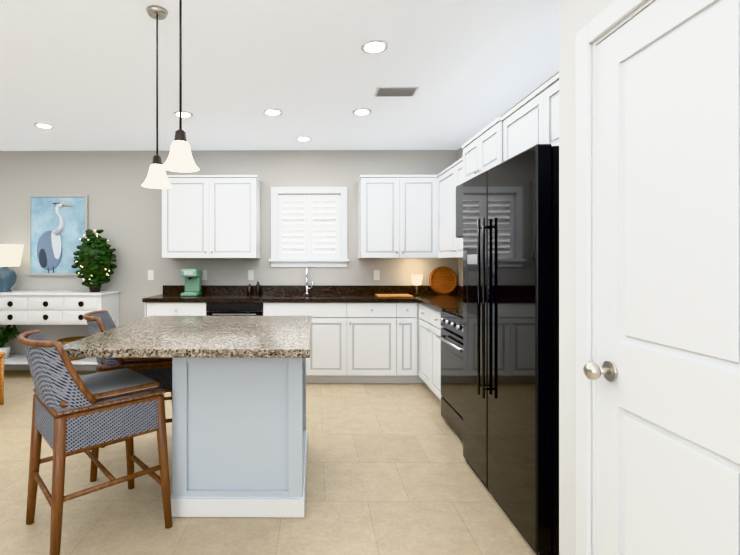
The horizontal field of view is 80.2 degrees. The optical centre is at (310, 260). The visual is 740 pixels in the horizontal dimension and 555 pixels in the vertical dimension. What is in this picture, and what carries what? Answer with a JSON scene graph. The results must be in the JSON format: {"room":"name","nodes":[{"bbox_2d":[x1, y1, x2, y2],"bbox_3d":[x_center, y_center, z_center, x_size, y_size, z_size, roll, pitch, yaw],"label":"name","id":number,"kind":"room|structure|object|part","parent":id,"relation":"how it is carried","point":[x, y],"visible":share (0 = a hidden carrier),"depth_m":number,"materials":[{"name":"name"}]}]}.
{"room":"kitchen","nodes":[
{"label":"kitchen","id":0,"kind":"room"},
{"bbox_2d":[0,150,456,353],"bbox_3d":[-1.494,-0.005,5.279,9.400,2.630,0.150,0,0,1],"label":"wall","id":1,"kind":"structure","parent":0,"point":[124,210],"depth_m":5.21,"materials":[{"name":"grey paint"}]},
{"bbox_2d":[4,364,96,369],"bbox_3d":[-3.880,1.260,5.219,4.230,0.100,0.013,0,0,1],"label":"baseboard","id":2,"kind":"structure","parent":1,"relation":"attached to","point":[26,366],"depth_m":5.21,"materials":[{"name":"white wood"}]},
{"bbox_2d":[28,195,87,275],"bbox_3d":[-3.020,-0.307,5.193,0.710,0.966,0.080,0,0,1],"label":"framed picture","id":3,"kind":"object","parent":1,"relation":"attached to","point":[57,226],"visible":0.88,"depth_m":5.20,"materials":[{"name":"paper"}]},
{"bbox_2d":[162,175,260,257],"bbox_3d":[-1.135,-0.493,5.009,1.078,0.925,0.377,0,0,1],"label":"upper cabinet","id":4,"kind":"object","parent":1,"relation":"attached to","point":[210,216],"visible":0.88,"depth_m":4.85,"materials":[{"name":"white wood"}]},
{"bbox_2d":[269,187,348,266],"bbox_3d":[-0.020,-0.403,5.215,0.950,0.955,0.150,0,0,1],"label":"kitchen window","id":5,"kind":"structure","parent":1,"relation":"in","point":[308,226],"depth_m":5.21,"materials":[{"name":"white wood"}]},
{"bbox_3d":[-0.019,-0.413,5.280,0.740,0.765,0.010,0,0,1],"label":"daylight pane","id":6,"kind":"part","parent":5,"relation":"part of","materials":[{"name":"white glass"}]},
{"bbox_2d":[163,285,462,294],"bbox_3d":[-0.018,0.344,4.406,3.508,0.099,1.565,0,0,1],"label":"backsplash","id":7,"kind":"structure","parent":1,"relation":"attached to","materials":[{"name":"black stone"}]},
{"bbox_2d":[357,175,437,257],"bbox_3d":[1.145,-0.493,4.989,1.192,0.925,0.377,0,0,1],"label":"upper cabinet","id":8,"kind":"object","parent":1,"relation":"attached to","point":[397,216],"visible":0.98,"depth_m":4.83,"materials":[{"name":"white wood"}]},
{"bbox_2d":[0,370,536,554],"bbox_3d":[-1.529,1.352,1.469,9.400,0.080,8.070,0,0,1],"label":"floor","id":9,"kind":"structure","parent":0,"point":[390,471],"depth_m":2.41,"materials":[{"name":"tile"}]},
{"bbox_2d":[0,352,5,404],"bbox_3d":[-2.995,0.836,3.698,0.472,0.950,0.540,0,0,-7],"label":"dining chair","id":10,"kind":"object","parent":9,"relation":"on","point":[2,354],"visible":1,"depth_m":3.95,"materials":[{"name":"brown wood"}]},
{"bbox_2d":[0,290,120,363],"bbox_3d":[-3.097,0.832,4.982,1.640,0.954,0.464,0,0,1],"label":"sideboard","id":11,"kind":"object","parent":9,"relation":"on","point":[45,307],"visible":0.85,"depth_m":4.77,"materials":[{"name":"white wood"}]},
{"bbox_2d":[0,325,21,358],"bbox_3d":[-3.548,0.926,4.979,0.558,0.376,0.349,0,0,1],"label":"potted plant","id":12,"kind":"object","parent":11,"relation":"in","point":[5,333],"visible":0.88,"depth_m":4.95,"materials":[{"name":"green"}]},
{"bbox_2d":[0,244,23,291],"bbox_3d":[-3.517,0.084,5.002,0.360,0.540,0.360,0,0,1],"label":"table lamp","id":13,"kind":"object","parent":11,"relation":"on","point":[10,254],"visible":1,"depth_m":4.93,"materials":[{"name":"beige fabric"}]},
{"bbox_2d":[57,337,85,360],"bbox_3d":[-2.717,1.004,4.975,0.340,0.220,0.340,0,0,1],"label":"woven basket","id":14,"kind":"object","parent":11,"relation":"in","point":[64,341],"visible":0.27,"depth_m":4.98,"materials":[{"name":"brown wicker"}]},
{"bbox_2d":[71,229,116,291],"bbox_3d":[-2.478,-0.005,4.968,0.486,0.717,0.471,0,0,1],"label":"topiary plant","id":15,"kind":"object","parent":11,"relation":"on","point":[92,261],"visible":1,"depth_m":4.86,"materials":[{"name":"green plant"}]},
{"bbox_2d":[17,330,171,554],"bbox_3d":[-1.078,0.826,2.137,0.603,0.971,0.535,0,0,-42],"label":"counter stool","id":16,"kind":"object","parent":9,"relation":"on","point":[73,412],"visible":1,"depth_m":1.98,"materials":[{"name":"fabric"}]},
{"bbox_2d":[83,310,171,481],"bbox_3d":[-1.178,0.826,2.899,0.603,0.971,0.535,0,0,-19],"label":"counter stool","id":17,"kind":"object","parent":9,"relation":"on","point":[159,370],"visible":0.42,"depth_m":2.71,"materials":[{"name":"grey fabric"}]},
{"bbox_2d":[145,314,205,316],"bbox_3d":[-1.423,0.871,4.890,0.655,0.876,0.624,0,0,1],"label":"base cabinet","id":18,"kind":"object","parent":9,"relation":"on","point":[146,315],"depth_m":4.58,"materials":[{"name":"white wood"}]},
{"bbox_2d":[62,316,311,517],"bbox_3d":[-0.584,0.854,2.553,1.170,0.913,1.185,0,0,1],"label":"kitchen island","id":19,"kind":"object","parent":9,"relation":"on","point":[239,439],"visible":0.96,"depth_m":2.25,"materials":[{"name":"grey paint"}]},
{"bbox_2d":[62,316,311,357],"bbox_3d":[-0.584,0.417,2.553,1.170,0.040,1.185,0,0,1],"label":"island countertop","id":20,"kind":"structure","parent":19,"relation":"on","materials":[{"name":"stone"}]},
{"bbox_2d":[206,314,265,315],"bbox_3d":[-0.797,0.871,4.884,0.596,0.876,0.624,0,0,1],"label":"base cabinet","id":21,"kind":"object","parent":9,"relation":"on","point":[206,314],"depth_m":4.57,"materials":[{"name":"white wood"}]},
{"bbox_2d":[207,302,262,315],"bbox_3d":[-0.801,0.820,4.568,0.590,0.760,0.060,0,0,1],"label":"dishwasher","id":22,"kind":"object","parent":21,"relation":"in","point":[213,308],"depth_m":4.57,"materials":[{"name":"black metal"}]},
{"bbox_2d":[266,314,349,382],"bbox_3d":[-0.059,0.871,4.877,0.882,0.876,0.624,0,0,1],"label":"base cabinet","id":23,"kind":"object","parent":9,"relation":"on","point":[329,360],"depth_m":4.57,"materials":[{"name":"white wood"}]},
{"bbox_2d":[350,314,397,382],"bbox_3d":[0.642,0.871,4.871,0.520,0.876,0.624,0,0,1],"label":"base cabinet","id":24,"kind":"object","parent":9,"relation":"on","point":[362,334],"depth_m":4.57,"materials":[{"name":"white wood"}]},
{"bbox_2d":[142,294,462,313],"bbox_3d":[-0.019,0.413,4.406,3.508,0.039,1.565,0,0,1],"label":"countertop","id":25,"kind":"structure","parent":24,"relation":"on","point":[162,303],"depth_m":4.57,"materials":[{"name":"black stone"}]},
{"bbox_2d":[181,269,201,295],"bbox_3d":[-1.357,0.243,4.947,0.180,0.300,0.250,0,0,1],"label":"coffee maker","id":26,"kind":"object","parent":25,"relation":"on","point":[192,282],"visible":1,"depth_m":4.95,"materials":[{"name":"green plastic"}]},
{"bbox_2d":[247,281,251,294],"bbox_3d":[-0.716,0.316,5.087,0.059,0.153,0.060,0,0,-38],"label":"soap bottle","id":27,"kind":"object","parent":25,"relation":"on","point":[249,289],"depth_m":5.07,"materials":[{"name":"black glass"}]},
{"bbox_2d":[255,279,260,294],"bbox_3d":[-0.616,0.301,5.076,0.059,0.183,0.060,0,0,-38],"label":"soap bottle","id":28,"kind":"object","parent":25,"relation":"on","point":[257,289],"depth_m":5.05,"materials":[{"name":"black glass"}]},
{"bbox_2d":[306,266,313,293],"bbox_3d":[-0.022,0.225,5.053,0.103,0.335,0.212,0,0,1],"label":"faucet","id":29,"kind":"object","parent":25,"relation":"on","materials":[{"name":"silver metal"}]},
{"bbox_2d":[375,294,412,296],"bbox_3d":[0.911,0.383,4.792,0.380,0.020,0.240,0,0,1],"label":"cutting board","id":30,"kind":"object","parent":25,"relation":"on","point":[393,295],"visible":1,"depth_m":4.68,"materials":[{"name":"brown wood"}]},
{"bbox_2d":[411,275,421,294],"bbox_3d":[1.223,0.278,5.019,0.130,0.230,0.128,0,0,1],"label":"lamp","id":31,"kind":"object","parent":25,"relation":"on","point":[416,280],"visible":1,"depth_m":4.98,"materials":[{"name":"brown metal"}]},
{"bbox_2d":[429,266,456,293],"bbox_3d":[1.559,0.229,5.113,0.330,0.327,0.084,0,0,1],"label":"wood tray","id":32,"kind":"object","parent":25,"relation":"on","point":[442,279],"visible":1,"depth_m":5.11,"materials":[{"name":"orange wood"}]},
{"bbox_2d":[398,314,417,382],"bbox_3d":[1.011,0.871,4.868,0.218,0.876,0.624,0,0,1],"label":"base cabinet","id":33,"kind":"object","parent":9,"relation":"on","point":[407,323],"depth_m":4.56,"materials":[{"name":"white wood"}]},
{"bbox_2d":[418,304,438,397],"bbox_3d":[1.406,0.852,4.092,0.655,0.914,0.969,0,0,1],"label":"base cabinet","id":34,"kind":"object","parent":9,"relation":"on","point":[428,317],"depth_m":4.12,"materials":[{"name":"white wood"}]},
{"bbox_2d":[436,308,462,440],"bbox_3d":[1.357,0.806,3.244,0.681,0.970,0.727,0,0,1],"label":"stove","id":35,"kind":"object","parent":9,"relation":"on","point":[451,319],"depth_m":3.29,"materials":[{"name":"black metal"}]},
{"bbox_2d":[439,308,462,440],"bbox_3d":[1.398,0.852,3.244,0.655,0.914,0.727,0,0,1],"label":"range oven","id":36,"kind":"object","parent":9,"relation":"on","point":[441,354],"depth_m":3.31,"materials":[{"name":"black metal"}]},
{"bbox_2d":[463,144,558,554],"bbox_3d":[1.324,0.399,2.375,0.750,1.825,0.947,0,0,1],"label":"refrigerator","id":37,"kind":"object","parent":9,"relation":"on","point":[511,330],"visible":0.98,"depth_m":2.09,"materials":[{"name":"black metal"}]},
{"bbox_2d":[0,0,558,150],"bbox_3d":[-1.529,-1.358,1.468,9.400,0.080,8.070,0,0,1],"label":"ceiling","id":38,"kind":"structure","parent":0,"point":[79,75],"depth_m":3.03,"materials":[{"name":"white paint"}]},
{"bbox_2d":[34,123,53,128],"bbox_3d":[-2.604,-1.316,4.243,0.169,0.006,0.169,0,0,-8],"label":"recessed light","id":39,"kind":"object","parent":38,"relation":"in","point":[41,125],"depth_m":4.23,"materials":[{"name":"white"}]},
{"bbox_2d":[141,5,171,188],"bbox_3d":[-0.811,-0.856,2.297,0.156,0.924,0.156,0,0,1],"label":"pendant light","id":40,"kind":"object","parent":38,"relation":"hanging from","point":[156,178],"visible":0.94,"depth_m":2.28,"materials":[{"name":"white glass"}]},
{"bbox_2d":[161,0,198,171],"bbox_3d":[-0.555,-0.856,1.854,0.156,0.924,0.156,0,0,1],"label":"pendant light","id":41,"kind":"object","parent":38,"relation":"hanging from","point":[180,159],"visible":1,"depth_m":1.84,"materials":[{"name":"white glass"}]},
{"bbox_2d":[173,111,192,117],"bbox_3d":[-1.147,-1.315,3.910,0.169,0.006,0.169,0,0,-5],"label":"recessed light","id":42,"kind":"object","parent":38,"relation":"in","point":[185,114],"depth_m":3.90,"materials":[{"name":"white plastic"}]},
{"bbox_2d":[263,109,281,115],"bbox_3d":[-0.337,-1.315,3.852,0.169,0.006,0.169,0,0,-5],"label":"recessed light","id":43,"kind":"object","parent":38,"relation":"in","point":[272,112],"depth_m":3.85,"materials":[{"name":"white plastic"}]},
{"bbox_2d":[296,137,310,140],"bbox_3d":[-0.080,-1.316,4.700,0.169,0.006,0.169,0,0,-23],"label":"recessed light","id":44,"kind":"object","parent":38,"relation":"in","point":[298,138],"depth_m":4.69,"materials":[{"name":"white plastic"}]},
{"bbox_2d":[352,108,371,115],"bbox_3d":[0.453,-1.315,3.845,0.169,0.006,0.169,0,0,-8],"label":"recessed light","id":45,"kind":"object","parent":38,"relation":"in","point":[362,111],"depth_m":3.83,"materials":[{"name":"white plastic"}]},
{"bbox_2d":[361,40,387,53],"bbox_3d":[0.392,-1.315,2.676,0.169,0.006,0.169,0,0,-23],"label":"recessed light","id":46,"kind":"object","parent":38,"relation":"in","point":[374,46],"depth_m":2.66,"materials":[{"name":"white plastic"}]},
{"bbox_2d":[374,87,418,96],"bbox_3d":[0.663,-1.313,3.383,0.320,0.010,0.180,0,0,1],"label":"ceiling vent","id":47,"kind":"object","parent":38,"relation":"in","point":[395,91],"visible":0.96,"depth_m":3.37,"materials":[{"name":"white metal"}]},
{"bbox_2d":[457,71,558,285],"bbox_3d":[1.803,-0.004,3.342,0.150,2.630,3.663,0,0,1],"label":"wall","id":48,"kind":"structure","parent":0,"point":[459,260],"depth_m":5.03,"materials":[{"name":"grey paint"}]},
{"bbox_2d":[438,157,462,257],"bbox_3d":[1.556,-0.492,4.226,0.357,0.925,1.233,0,0,1],"label":"upper cabinet","id":49,"kind":"object","parent":48,"relation":"attached to","point":[450,243],"visible":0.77,"depth_m":4.42,"materials":[{"name":"white wood"}]},
{"bbox_2d":[462,117,503,182],"bbox_3d":[1.476,-0.788,3.243,0.497,0.333,0.727,0,0,1],"label":"upper cabinet","id":50,"kind":"object","parent":48,"relation":"attached to","point":[482,150],"visible":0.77,"depth_m":3.15,"materials":[{"name":"white wood"}]},
{"bbox_2d":[456,183,462,237],"bbox_3d":[1.445,-0.404,3.243,0.561,0.430,0.727,0,0,1],"label":"microwave","id":51,"kind":"object","parent":50,"relation":"attached to","point":[459,211],"visible":0.12,"depth_m":3.50,"materials":[{"name":"black"}]},
{"bbox_2d":[502,73,558,161],"bbox_3d":[1.479,-0.756,2.366,0.477,0.395,1.020,0,0,1],"label":"upper cabinet","id":52,"kind":"object","parent":48,"relation":"attached to","point":[532,119],"visible":0.23,"depth_m":2.47,"materials":[{"name":"white wood"}]},
{"bbox_2d":[559,0,739,554],"bbox_3d":[0.972,-0.003,-0.361,0.164,2.630,4.057,0,0,1],"label":"door","id":53,"kind":"structure","parent":0,"point":[649,277],"depth_m":1.13,"materials":[{"name":"white paint"}]},
{"bbox_3d":[0.990,0.255,1.152,0.116,2.114,0.774,0,0,1],"label":"casing","id":54,"kind":"part","parent":53,"relation":"part of","materials":[{"name":"white wood"}]}
]}

